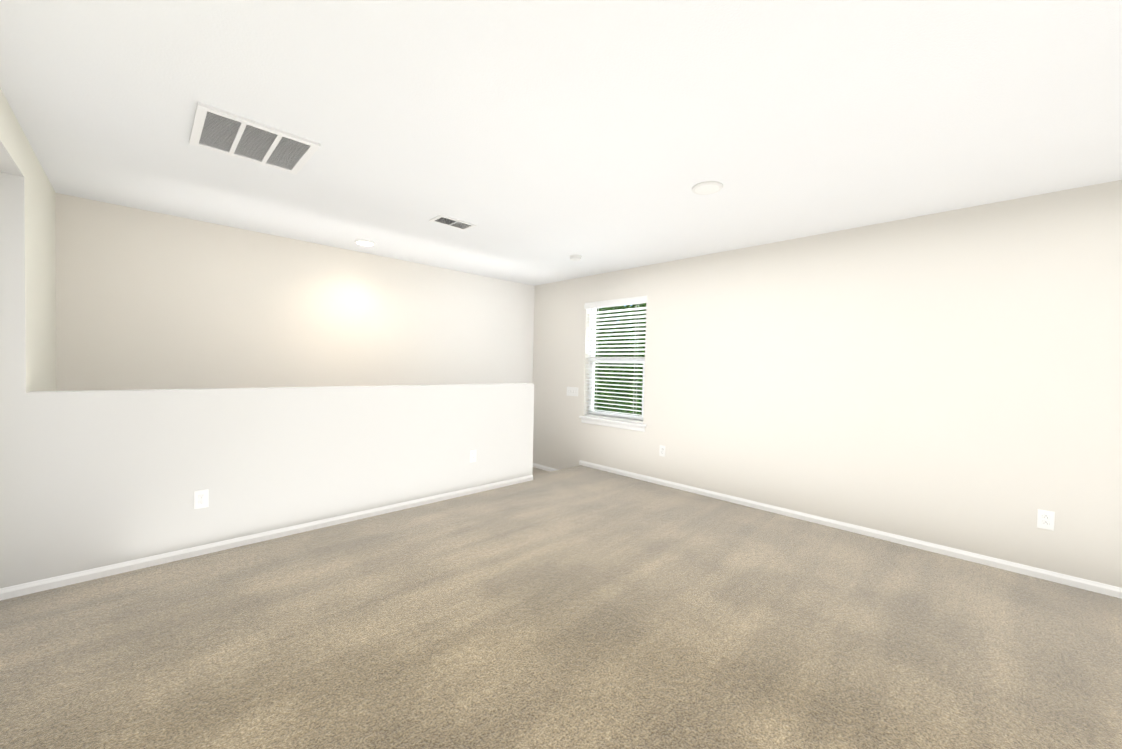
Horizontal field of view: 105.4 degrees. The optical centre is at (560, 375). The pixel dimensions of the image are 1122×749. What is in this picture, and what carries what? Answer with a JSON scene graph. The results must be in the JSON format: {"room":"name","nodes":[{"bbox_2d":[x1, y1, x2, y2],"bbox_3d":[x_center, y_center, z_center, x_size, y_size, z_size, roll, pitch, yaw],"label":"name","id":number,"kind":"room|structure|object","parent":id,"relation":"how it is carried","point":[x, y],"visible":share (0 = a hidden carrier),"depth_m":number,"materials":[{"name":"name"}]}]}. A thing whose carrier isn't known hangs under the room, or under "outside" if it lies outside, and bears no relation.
{"room":"empty loft room","nodes":[
{"label":"empty loft room","id":0,"kind":"room"},
{"bbox_2d":[0,88,56,587],"bbox_3d":[-1.120,1.531,0.331,0.260,5.440,7.544,0,2,-44],"label":"wall","id":1,"kind":"structure","parent":0,"point":[27,278],"depth_m":2.25,"materials":[{"name":"paint"}]},
{"bbox_2d":[26,383,533,582],"bbox_3d":[-1.660,2.125,3.607,3.558,4.078,0.140,0,2,-44],"label":"wall","id":2,"kind":"structure","parent":0,"point":[116,476],"depth_m":2.91,"materials":[{"name":"paint"}]},
{"bbox_2d":[194,489,208,508],"bbox_3d":[-2.339,0.802,2.779,0.072,0.118,0.008,0,2,-44],"label":"outlet","id":3,"kind":"object","parent":2,"relation":"attached to","point":[201,498],"visible":1,"depth_m":2.78,"materials":[{"name":"white plastic"}]},
{"bbox_2d":[0,475,532,600],"bbox_3d":[-1.622,1.137,3.476,3.710,0.060,0.038,0,2,-44],"label":"baseboard","id":4,"kind":"structure","parent":2,"relation":"attached to","point":[9,592],"depth_m":2.85,"materials":[{"name":"white wood"}]},
{"bbox_2d":[470,450,475,462],"bbox_3d":[-0.868,0.794,4.222,0.072,0.118,0.008,0,2,-44],"label":"outlet","id":5,"kind":"object","parent":2,"relation":"attached to","point":[472,455],"visible":1,"depth_m":4.22,"materials":[{"name":"white plastic"}]},
{"bbox_2d":[56,193,534,390],"bbox_3d":[-2.230,1.407,4.630,4.859,5.440,0.150,0,2,-44],"label":"wall","id":6,"kind":"structure","parent":0,"point":[145,299],"depth_m":3.89,"materials":[{"name":"paint"}]},
{"bbox_2d":[532,467,548,474],"bbox_3d":[-1.646,2.729,4.466,4.296,2.770,1.026,0,2,-44],"label":"flight","id":7,"kind":"object","parent":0,"point":[536,471],"depth_m":5.97,"materials":[{"name":"carpet"}]},
{"bbox_2d":[0,465,1121,748],"bbox_3d":[0.861,1.418,1.496,4.879,0.300,6.638,0,2,-44],"label":"floor","id":8,"kind":"structure","parent":0,"point":[580,607],"depth_m":1.99,"materials":[{"name":"carpet"}]},
{"bbox_2d":[0,0,1121,285],"bbox_3d":[0.579,-1.250,1.910,5.059,0.120,7.794,0,2,-44],"label":"ceiling","id":9,"kind":"structure","parent":0,"point":[536,142],"depth_m":1.96,"materials":[{"name":"paint"}]},
{"bbox_2d":[189,102,320,173],"bbox_3d":[-1.637,-1.240,2.283,0.500,0.014,0.500,0,2,-44],"label":"ceiling vent","id":10,"kind":"object","parent":9,"relation":"in","point":[223,132],"visible":1,"depth_m":2.25,"materials":[{"name":"white metal"}]},
{"bbox_2d":[354,239,374,245],"bbox_3d":[-1.903,-1.286,4.145,0.188,0.020,0.188,0,2,-44],"label":"recessed light","id":11,"kind":"object","parent":9,"relation":"in","point":[364,242],"visible":1,"depth_m":4.11,"materials":[{"name":"white plastic"}]},
{"bbox_2d":[429,215,475,230],"bbox_3d":[-0.887,-1.252,3.510,0.330,0.014,0.185,0,2,-44],"label":"ceiling vent","id":12,"kind":"object","parent":9,"relation":"in","point":[451,222],"visible":1,"depth_m":3.50,"materials":[{"name":"white metal"}]},
{"bbox_2d":[569,255,581,260],"bbox_3d":[0.152,-1.237,4.496,0.132,0.043,0.132,0,2,-44],"label":"smoke detector","id":13,"kind":"object","parent":9,"relation":"attached to","point":[575,257],"visible":1,"depth_m":4.46,"materials":[{"name":"white plastic"}]},
{"bbox_2d":[692,181,722,194],"bbox_3d":[0.932,-1.191,2.723,0.188,0.020,0.188,0,2,-44],"label":"recessed light","id":14,"kind":"object","parent":9,"relation":"in","point":[707,188],"visible":1,"depth_m":2.69,"materials":[{"name":"white plastic"}]},
{"bbox_2d":[533,180,1121,587],"bbox_3d":[2.251,1.528,3.676,0.200,5.440,7.794,0,2,-44],"label":"wall","id":15,"kind":"structure","parent":0,"point":[952,379],"depth_m":3.23,"materials":[{"name":"paint"}]},
{"bbox_2d":[567,387,577,395],"bbox_3d":[0.158,0.208,5.652,0.019,0.116,0.187,0,2,-44],"label":"switch plate","id":16,"kind":"object","parent":15,"relation":"attached to","point":[572,391],"visible":1,"depth_m":5.64,"materials":[{"name":"white plastic"}]},
{"bbox_2d":[579,416,646,431],"bbox_3d":[0.637,0.578,5.221,0.138,0.085,1.010,0,2,-44],"label":"window sill","id":17,"kind":"structure","parent":15,"relation":"attached to","point":[616,423],"depth_m":5.15,"materials":[{"name":"white wood"}]},
{"bbox_2d":[584,296,646,422],"bbox_3d":[0.677,-0.194,5.227,0.172,1.458,0.944,0,2,-44],"label":"window unit","id":18,"kind":"structure","parent":15,"relation":"in","point":[592,342],"depth_m":5.21,"materials":[{"name":"white plastic"}]},
{"bbox_2d":[659,445,664,456],"bbox_3d":[1.111,0.825,4.689,0.008,0.118,0.072,0,2,-44],"label":"outlet","id":19,"kind":"object","parent":15,"relation":"attached to","point":[661,450],"visible":1,"depth_m":4.68,"materials":[{"name":"white plastic"}]},
{"bbox_2d":[533,460,1121,598],"bbox_3d":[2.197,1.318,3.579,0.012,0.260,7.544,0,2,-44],"label":"baseboard","id":20,"kind":"structure","parent":15,"relation":"attached to","point":[1089,585],"depth_m":3.24,"materials":[{"name":"white wood"}]},
{"bbox_2d":[1037,509,1054,530],"bbox_3d":[3.064,0.911,2.700,0.008,0.118,0.072,0,2,-44],"label":"outlet","id":21,"kind":"object","parent":15,"relation":"attached to","point":[1045,519],"visible":1,"depth_m":2.70,"materials":[{"name":"white plastic"}]},
{"label":"outside","id":22,"kind":"structure","parent":0,"visible":0},
{"bbox_2d":[594,303,645,415],"bbox_3d":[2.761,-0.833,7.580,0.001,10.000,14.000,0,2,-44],"label":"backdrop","id":23,"kind":"structure","parent":22,"point":[621,371],"depth_m":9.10,"materials":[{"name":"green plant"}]}
]}

